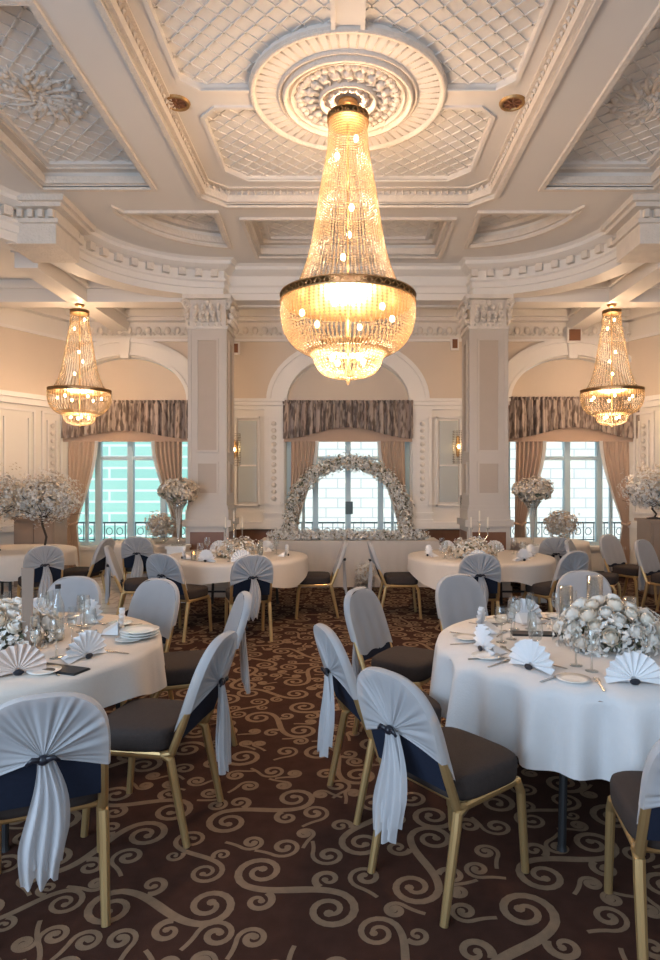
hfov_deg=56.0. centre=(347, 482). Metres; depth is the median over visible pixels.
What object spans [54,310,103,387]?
strands
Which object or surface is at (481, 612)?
folded napkin
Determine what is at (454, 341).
grille
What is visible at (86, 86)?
ceiling
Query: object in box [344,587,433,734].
banquet chair
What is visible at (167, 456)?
curtain
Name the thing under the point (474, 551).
folded napkin
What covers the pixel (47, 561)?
banquet chair
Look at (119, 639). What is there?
plate
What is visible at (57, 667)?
plate
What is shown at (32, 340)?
wall
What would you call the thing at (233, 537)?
candelabrum
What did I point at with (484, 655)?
plate
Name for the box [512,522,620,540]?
balcony railing
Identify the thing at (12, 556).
tablecloth
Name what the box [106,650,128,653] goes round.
knife
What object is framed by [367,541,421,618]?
banquet chair
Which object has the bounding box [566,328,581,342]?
wall speaker
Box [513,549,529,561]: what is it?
folded napkin
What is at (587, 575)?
candle holder
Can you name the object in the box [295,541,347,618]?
banquet chair
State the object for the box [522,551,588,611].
banquet chair
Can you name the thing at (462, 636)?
plate
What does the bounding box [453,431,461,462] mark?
wall sconce
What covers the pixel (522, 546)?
banquet chair
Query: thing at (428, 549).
folded napkin
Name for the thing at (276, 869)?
floor
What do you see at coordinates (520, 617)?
folded napkin
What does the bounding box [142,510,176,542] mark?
flower bowl
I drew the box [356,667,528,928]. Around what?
banquet chair
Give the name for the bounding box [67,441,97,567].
curtain
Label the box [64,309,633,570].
wall
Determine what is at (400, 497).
arch
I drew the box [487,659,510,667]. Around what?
fork
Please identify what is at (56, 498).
blossom tree
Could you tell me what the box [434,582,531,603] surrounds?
round table
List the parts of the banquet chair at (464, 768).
leg, post, backrest, leg, leg, post, seat, seat frame, leg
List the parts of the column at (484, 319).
inset panel, pedestal panel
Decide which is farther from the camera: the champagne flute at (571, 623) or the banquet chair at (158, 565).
the banquet chair at (158, 565)
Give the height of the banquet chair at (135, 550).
0.956 m
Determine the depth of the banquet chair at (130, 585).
7.30 m
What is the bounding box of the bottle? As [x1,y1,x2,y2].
[51,584,64,640]
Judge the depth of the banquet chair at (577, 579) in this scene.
5.25 m
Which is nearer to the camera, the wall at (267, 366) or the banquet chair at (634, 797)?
the banquet chair at (634, 797)
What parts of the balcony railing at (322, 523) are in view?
rail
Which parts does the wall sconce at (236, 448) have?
plate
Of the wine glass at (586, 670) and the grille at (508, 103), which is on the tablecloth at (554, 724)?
the wine glass at (586, 670)
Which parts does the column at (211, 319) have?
pedestal panel, inset panel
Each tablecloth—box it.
[0,544,78,581]
[0,612,166,707]
[111,537,184,577]
[170,549,308,587]
[259,537,439,586]
[407,549,555,589]
[429,612,659,781]
[511,537,591,570]
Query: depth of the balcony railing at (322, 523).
11.93 m
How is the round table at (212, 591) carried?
on the floor at (276, 869)
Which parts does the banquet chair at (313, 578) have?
leg, seat frame, seat, leg, post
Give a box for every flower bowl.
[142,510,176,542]
[354,561,376,585]
[541,509,583,538]
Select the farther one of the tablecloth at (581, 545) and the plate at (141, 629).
the tablecloth at (581, 545)
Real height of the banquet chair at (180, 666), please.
0.956 m
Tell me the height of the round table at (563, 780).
0.752 m
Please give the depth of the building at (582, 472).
16.50 m
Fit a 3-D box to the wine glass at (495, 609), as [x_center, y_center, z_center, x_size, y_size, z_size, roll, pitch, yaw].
[0.908,0.837,3.668,0.079,0.210,0.080,0,0,31]
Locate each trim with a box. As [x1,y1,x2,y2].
[0,184,659,304]
[0,250,659,330]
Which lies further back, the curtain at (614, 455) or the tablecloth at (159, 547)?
the curtain at (614, 455)
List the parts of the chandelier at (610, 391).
rod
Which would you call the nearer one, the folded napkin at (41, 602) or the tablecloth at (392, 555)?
the folded napkin at (41, 602)
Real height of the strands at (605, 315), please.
1.195 m
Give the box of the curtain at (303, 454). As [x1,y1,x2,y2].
[290,441,318,531]
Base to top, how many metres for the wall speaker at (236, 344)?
0.220 m
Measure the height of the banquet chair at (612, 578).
0.956 m
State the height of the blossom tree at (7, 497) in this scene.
1.281 m
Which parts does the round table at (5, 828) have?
leg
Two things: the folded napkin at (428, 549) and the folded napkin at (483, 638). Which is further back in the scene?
the folded napkin at (428, 549)
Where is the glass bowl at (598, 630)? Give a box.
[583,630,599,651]
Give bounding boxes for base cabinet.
[12,516,69,589]
[634,518,659,597]
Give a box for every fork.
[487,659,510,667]
[593,677,604,691]
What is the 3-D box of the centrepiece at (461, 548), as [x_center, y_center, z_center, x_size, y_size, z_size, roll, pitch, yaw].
[1.560,0.872,7.950,0.695,0.392,0.687,0,0,-44]
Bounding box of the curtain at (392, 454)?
[377,441,404,528]
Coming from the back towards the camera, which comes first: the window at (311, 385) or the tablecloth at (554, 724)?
the window at (311, 385)
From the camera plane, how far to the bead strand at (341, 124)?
5.44 m
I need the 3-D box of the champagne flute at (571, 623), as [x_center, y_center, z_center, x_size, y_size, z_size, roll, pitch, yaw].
[1.177,0.825,3.199,0.063,0.235,0.064,0,0,-41]
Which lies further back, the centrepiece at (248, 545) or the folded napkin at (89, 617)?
the centrepiece at (248, 545)
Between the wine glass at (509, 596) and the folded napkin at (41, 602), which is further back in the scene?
the folded napkin at (41, 602)
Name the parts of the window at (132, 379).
under sill panel, sill, frame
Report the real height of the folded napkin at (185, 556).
0.149 m
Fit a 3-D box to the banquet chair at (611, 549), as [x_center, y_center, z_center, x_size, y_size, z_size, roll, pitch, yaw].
[3.951,1.225,8.800,0.458,0.956,0.673,0,0,-30]
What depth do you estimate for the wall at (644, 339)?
10.88 m
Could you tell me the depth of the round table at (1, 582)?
8.01 m
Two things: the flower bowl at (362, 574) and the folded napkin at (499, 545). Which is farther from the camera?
the flower bowl at (362, 574)
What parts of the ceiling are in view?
frame, egg moulding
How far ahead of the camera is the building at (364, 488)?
16.50 m
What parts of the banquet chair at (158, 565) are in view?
backrest, leg, post, leg, seat, seat frame, leg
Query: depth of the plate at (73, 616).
4.33 m
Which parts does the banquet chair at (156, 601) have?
backrest, post, leg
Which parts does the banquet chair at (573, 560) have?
seat frame, seat, leg, post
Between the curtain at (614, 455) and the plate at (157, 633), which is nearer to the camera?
the plate at (157, 633)
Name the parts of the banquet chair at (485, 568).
backrest, seat, leg, leg, post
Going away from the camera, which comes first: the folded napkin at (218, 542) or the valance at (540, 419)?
the folded napkin at (218, 542)
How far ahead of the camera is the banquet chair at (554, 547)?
8.63 m
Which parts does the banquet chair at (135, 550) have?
post, backrest, seat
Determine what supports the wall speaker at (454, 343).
attached to the wall at (267, 366)
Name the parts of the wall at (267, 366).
satin panel, arch trim, cornice, wall moulding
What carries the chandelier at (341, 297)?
hanging from the ceiling
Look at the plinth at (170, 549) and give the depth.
8.82 m
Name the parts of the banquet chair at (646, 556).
post, leg, backrest, seat, leg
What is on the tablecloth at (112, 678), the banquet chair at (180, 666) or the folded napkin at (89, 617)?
the folded napkin at (89, 617)
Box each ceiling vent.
[166,94,190,111]
[499,94,524,111]
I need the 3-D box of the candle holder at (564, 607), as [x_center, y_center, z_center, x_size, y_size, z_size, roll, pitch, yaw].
[1.400,0.803,3.980,0.084,0.280,0.084,0,0,0]
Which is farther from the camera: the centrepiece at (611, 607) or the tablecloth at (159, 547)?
the tablecloth at (159, 547)
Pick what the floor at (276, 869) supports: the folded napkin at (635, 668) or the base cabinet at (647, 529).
the base cabinet at (647, 529)
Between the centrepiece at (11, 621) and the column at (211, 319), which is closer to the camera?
the centrepiece at (11, 621)
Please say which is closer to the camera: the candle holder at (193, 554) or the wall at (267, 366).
the candle holder at (193, 554)
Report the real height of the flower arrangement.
0.925 m
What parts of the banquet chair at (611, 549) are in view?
post, backrest, leg, seat, seat frame, leg, leg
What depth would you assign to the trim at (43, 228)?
8.70 m
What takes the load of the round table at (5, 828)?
on the floor at (276, 869)
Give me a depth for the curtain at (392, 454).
11.12 m
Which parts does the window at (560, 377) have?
frame, under sill panel, sill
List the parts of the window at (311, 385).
frame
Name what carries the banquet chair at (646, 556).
on the floor at (276, 869)
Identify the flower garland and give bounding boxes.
[266,527,430,540]
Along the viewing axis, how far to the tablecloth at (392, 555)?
10.08 m
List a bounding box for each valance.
[61,400,187,441]
[283,400,412,441]
[508,397,639,441]
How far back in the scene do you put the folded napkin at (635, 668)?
2.91 m
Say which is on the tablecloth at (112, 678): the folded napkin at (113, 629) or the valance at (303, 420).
the folded napkin at (113, 629)
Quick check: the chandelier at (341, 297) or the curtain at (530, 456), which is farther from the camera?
the curtain at (530, 456)
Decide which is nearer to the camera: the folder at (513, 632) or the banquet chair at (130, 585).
the folder at (513, 632)
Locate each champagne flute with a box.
[506,604,516,639]
[570,623,582,666]
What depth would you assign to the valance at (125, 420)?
11.05 m
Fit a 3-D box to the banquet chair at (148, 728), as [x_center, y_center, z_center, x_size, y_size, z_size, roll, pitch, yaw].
[-0.920,1.225,3.140,0.673,0.956,0.458,0,0,10]
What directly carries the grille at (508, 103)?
attached to the ceiling vent at (513, 102)
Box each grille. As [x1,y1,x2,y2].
[169,98,185,108]
[234,344,237,352]
[452,339,457,347]
[503,98,521,108]
[569,329,580,340]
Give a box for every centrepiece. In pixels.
[0,597,65,650]
[214,536,264,558]
[445,536,498,557]
[546,593,659,657]
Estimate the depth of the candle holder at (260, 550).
7.79 m
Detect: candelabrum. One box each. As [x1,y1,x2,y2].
[225,511,242,539]
[470,511,488,542]
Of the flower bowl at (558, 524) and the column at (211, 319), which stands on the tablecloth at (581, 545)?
the flower bowl at (558, 524)
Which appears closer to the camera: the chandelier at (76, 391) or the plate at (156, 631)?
the plate at (156, 631)
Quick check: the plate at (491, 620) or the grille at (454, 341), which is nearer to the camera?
the plate at (491, 620)
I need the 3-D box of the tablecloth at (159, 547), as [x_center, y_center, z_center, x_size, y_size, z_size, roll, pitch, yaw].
[-3.149,1.202,10.099,1.455,0.518,1.441,0,0,0]
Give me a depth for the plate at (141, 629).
3.79 m
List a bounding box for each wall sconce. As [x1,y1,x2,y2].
[234,433,240,465]
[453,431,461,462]
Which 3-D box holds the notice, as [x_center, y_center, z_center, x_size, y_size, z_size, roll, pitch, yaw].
[0.020,0.455,11.352,0.140,0.230,0.036,0,0,0]
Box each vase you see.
[157,477,200,545]
[511,475,553,545]
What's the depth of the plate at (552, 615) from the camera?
4.37 m
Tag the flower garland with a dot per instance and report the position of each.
(348, 534)
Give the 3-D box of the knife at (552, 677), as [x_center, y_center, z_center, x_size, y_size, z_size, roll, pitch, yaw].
[0.997,0.939,2.999,0.225,0.004,0.018,0,0,-40]
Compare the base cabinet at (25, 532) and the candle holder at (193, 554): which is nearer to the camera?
the candle holder at (193, 554)
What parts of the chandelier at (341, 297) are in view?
rod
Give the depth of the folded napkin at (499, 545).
8.54 m
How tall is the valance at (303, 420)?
0.735 m
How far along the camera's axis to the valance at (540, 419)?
11.06 m
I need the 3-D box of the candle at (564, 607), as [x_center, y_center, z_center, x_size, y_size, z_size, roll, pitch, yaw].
[1.400,0.860,3.980,0.046,0.142,0.045,0,0,0]
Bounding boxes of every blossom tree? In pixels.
[0,463,33,550]
[8,465,84,544]
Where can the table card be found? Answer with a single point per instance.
(27, 574)
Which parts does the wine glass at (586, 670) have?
stem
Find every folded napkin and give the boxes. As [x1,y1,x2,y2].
[0,644,46,675]
[33,597,58,618]
[61,630,106,663]
[70,599,103,624]
[102,607,125,634]
[181,547,191,558]
[198,549,215,562]
[210,540,223,551]
[231,550,250,561]
[260,540,274,551]
[278,544,288,556]
[425,545,437,556]
[439,540,453,551]
[470,550,484,553]
[473,624,507,654]
[476,607,499,633]
[487,540,503,551]
[506,598,542,623]
[508,639,555,674]
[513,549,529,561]
[527,544,535,556]
[604,651,659,684]
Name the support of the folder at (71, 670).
on the tablecloth at (112, 678)
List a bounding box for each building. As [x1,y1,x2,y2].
[78,367,187,540]
[298,442,396,531]
[510,367,620,540]
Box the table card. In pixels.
[21,568,37,648]
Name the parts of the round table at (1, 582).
leg, leg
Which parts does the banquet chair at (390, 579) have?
leg, post, leg, seat, seat frame, leg, leg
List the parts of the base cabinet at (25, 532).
door, door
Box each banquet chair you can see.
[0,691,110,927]
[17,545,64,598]
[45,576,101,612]
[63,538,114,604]
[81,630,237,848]
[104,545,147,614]
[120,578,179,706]
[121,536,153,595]
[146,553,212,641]
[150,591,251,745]
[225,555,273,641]
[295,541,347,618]
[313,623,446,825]
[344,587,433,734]
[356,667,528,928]
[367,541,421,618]
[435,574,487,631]
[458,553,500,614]
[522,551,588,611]
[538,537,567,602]
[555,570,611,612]
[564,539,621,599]
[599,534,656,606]
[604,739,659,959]
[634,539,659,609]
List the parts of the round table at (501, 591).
leg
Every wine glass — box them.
[48,622,64,658]
[78,595,90,628]
[495,609,507,642]
[508,596,520,629]
[583,630,599,672]
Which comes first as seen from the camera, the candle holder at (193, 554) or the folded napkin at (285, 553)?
the candle holder at (193, 554)
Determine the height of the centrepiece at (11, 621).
0.400 m
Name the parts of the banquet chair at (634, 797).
leg, seat frame, seat, leg, post, backrest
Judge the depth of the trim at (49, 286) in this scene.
9.38 m
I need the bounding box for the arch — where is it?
[280,452,416,533]
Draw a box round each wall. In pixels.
[0,308,70,586]
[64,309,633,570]
[624,308,659,564]
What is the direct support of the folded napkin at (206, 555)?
on the tablecloth at (290, 571)
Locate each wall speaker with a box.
[234,342,239,354]
[450,338,458,349]
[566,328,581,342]
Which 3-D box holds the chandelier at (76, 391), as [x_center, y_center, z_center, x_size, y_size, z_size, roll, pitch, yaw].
[-4.120,-1.786,9.520,0.922,1.907,0.922,0,0,0]
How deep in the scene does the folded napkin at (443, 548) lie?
8.55 m
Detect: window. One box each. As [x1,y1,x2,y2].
[70,359,185,566]
[287,359,408,532]
[509,359,631,567]
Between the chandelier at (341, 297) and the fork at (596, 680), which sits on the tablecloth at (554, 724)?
the fork at (596, 680)
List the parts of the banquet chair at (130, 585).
post, leg, seat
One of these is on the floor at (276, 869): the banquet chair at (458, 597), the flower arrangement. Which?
the banquet chair at (458, 597)
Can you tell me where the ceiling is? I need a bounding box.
[0,0,659,308]
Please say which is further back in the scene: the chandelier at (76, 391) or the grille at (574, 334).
the grille at (574, 334)
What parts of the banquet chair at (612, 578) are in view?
seat, leg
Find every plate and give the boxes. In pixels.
[26,665,61,674]
[68,614,79,618]
[108,620,133,624]
[115,637,142,642]
[120,624,158,634]
[120,629,158,637]
[120,632,158,639]
[453,633,475,640]
[471,651,501,659]
[485,618,505,623]
[545,613,558,618]
[556,673,590,683]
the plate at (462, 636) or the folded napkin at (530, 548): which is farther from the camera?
the folded napkin at (530, 548)
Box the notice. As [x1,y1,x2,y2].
[345,502,352,513]
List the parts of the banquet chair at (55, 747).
leg, seat, seat frame, backrest, leg, post, leg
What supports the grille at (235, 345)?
attached to the wall speaker at (236, 344)
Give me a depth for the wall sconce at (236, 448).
11.12 m
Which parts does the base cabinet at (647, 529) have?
door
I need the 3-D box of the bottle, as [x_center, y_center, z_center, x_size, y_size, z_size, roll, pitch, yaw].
[-1.740,0.775,3.720,0.072,0.335,0.072,0,0,0]
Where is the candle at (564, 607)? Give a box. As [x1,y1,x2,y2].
[562,605,569,611]
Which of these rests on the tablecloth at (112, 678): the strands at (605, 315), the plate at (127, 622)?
the plate at (127, 622)
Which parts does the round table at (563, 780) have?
leg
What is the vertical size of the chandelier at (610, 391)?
1.907 m
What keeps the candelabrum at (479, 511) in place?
on the tablecloth at (428, 570)
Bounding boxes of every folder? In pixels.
[42,662,89,675]
[511,630,559,636]
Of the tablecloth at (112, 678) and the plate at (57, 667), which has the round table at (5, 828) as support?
the tablecloth at (112, 678)
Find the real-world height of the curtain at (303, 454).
2.405 m
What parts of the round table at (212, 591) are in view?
leg, leg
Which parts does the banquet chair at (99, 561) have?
seat, post, backrest, leg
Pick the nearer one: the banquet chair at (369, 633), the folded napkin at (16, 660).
the folded napkin at (16, 660)
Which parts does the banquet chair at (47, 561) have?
leg, seat, backrest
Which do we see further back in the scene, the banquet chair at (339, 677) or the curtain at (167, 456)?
the curtain at (167, 456)
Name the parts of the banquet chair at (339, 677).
post, leg, backrest, post, leg, seat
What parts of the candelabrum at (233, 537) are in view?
stem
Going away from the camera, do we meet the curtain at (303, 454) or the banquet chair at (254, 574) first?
the banquet chair at (254, 574)
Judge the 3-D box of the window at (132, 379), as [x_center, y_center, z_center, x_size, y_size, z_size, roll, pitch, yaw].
[-4.000,-0.365,11.320,2.340,3.810,0.360,0,0,0]
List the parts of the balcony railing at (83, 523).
rail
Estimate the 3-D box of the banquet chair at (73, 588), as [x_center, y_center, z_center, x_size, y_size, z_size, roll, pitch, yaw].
[-2.181,1.225,4.678,0.458,0.956,0.673,0,0,-1]
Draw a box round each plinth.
[165,544,190,602]
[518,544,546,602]
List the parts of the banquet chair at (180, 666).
leg, seat frame, seat, leg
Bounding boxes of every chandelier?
[46,303,111,427]
[279,96,415,384]
[580,303,644,427]
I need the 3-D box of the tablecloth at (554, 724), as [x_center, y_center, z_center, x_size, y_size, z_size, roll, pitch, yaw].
[1.469,1.140,3.586,1.994,0.393,1.988,0,0,8]
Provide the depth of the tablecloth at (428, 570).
7.37 m
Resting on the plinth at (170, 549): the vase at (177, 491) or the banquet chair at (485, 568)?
the vase at (177, 491)
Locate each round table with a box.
[0,581,11,598]
[2,702,119,852]
[183,583,278,627]
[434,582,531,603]
[449,659,601,852]
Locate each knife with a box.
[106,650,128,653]
[540,672,565,682]
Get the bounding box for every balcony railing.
[78,522,184,540]
[300,522,396,530]
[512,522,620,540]
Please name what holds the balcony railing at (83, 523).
on the street
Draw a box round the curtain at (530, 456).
[514,441,546,537]
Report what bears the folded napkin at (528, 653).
on the tablecloth at (554, 724)
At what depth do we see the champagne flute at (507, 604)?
3.73 m
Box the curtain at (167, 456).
[151,441,181,536]
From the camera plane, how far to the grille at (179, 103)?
5.65 m
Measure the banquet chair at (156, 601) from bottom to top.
0.956 m
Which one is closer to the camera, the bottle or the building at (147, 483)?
the bottle
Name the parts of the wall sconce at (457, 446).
plate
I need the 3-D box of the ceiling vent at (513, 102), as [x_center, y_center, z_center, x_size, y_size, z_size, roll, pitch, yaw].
[1.500,-3.465,5.660,0.240,0.020,0.240,0,0,0]
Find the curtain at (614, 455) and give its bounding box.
[599,441,630,563]
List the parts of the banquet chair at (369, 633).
leg, post, backrest, seat, seat frame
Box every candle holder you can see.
[191,549,196,560]
[258,540,262,554]
[559,585,572,617]
[587,575,602,609]
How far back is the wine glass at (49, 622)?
3.34 m
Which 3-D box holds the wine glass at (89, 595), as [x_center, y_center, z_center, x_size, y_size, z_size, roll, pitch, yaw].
[-1.715,0.837,4.031,0.079,0.210,0.080,0,0,-28]
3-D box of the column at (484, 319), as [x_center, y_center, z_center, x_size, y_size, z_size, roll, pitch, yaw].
[2.100,-0.550,9.550,0.776,4.500,0.781,0,0,0]
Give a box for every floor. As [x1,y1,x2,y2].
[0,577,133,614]
[0,577,659,959]
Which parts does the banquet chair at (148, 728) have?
leg, leg, seat frame, seat, post, leg, backrest, post, leg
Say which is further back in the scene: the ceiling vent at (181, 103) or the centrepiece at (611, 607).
the ceiling vent at (181, 103)
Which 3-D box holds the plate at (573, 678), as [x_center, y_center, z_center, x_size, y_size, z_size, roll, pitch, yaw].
[1.073,0.934,2.951,0.160,0.015,0.160,0,0,9]
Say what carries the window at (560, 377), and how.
in the wall at (267, 366)
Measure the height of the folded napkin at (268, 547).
0.149 m
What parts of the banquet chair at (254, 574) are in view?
leg, post, seat, backrest, leg, post, leg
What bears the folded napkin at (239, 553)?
on the tablecloth at (290, 571)
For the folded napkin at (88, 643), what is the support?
on the tablecloth at (112, 678)
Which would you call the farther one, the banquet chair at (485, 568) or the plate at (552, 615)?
the banquet chair at (485, 568)
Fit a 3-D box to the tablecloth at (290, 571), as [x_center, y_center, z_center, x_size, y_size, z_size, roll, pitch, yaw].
[-1.447,1.106,8.005,1.884,0.325,1.872,0,0,-3]
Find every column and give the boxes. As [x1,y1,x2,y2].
[180,294,240,596]
[455,294,515,596]

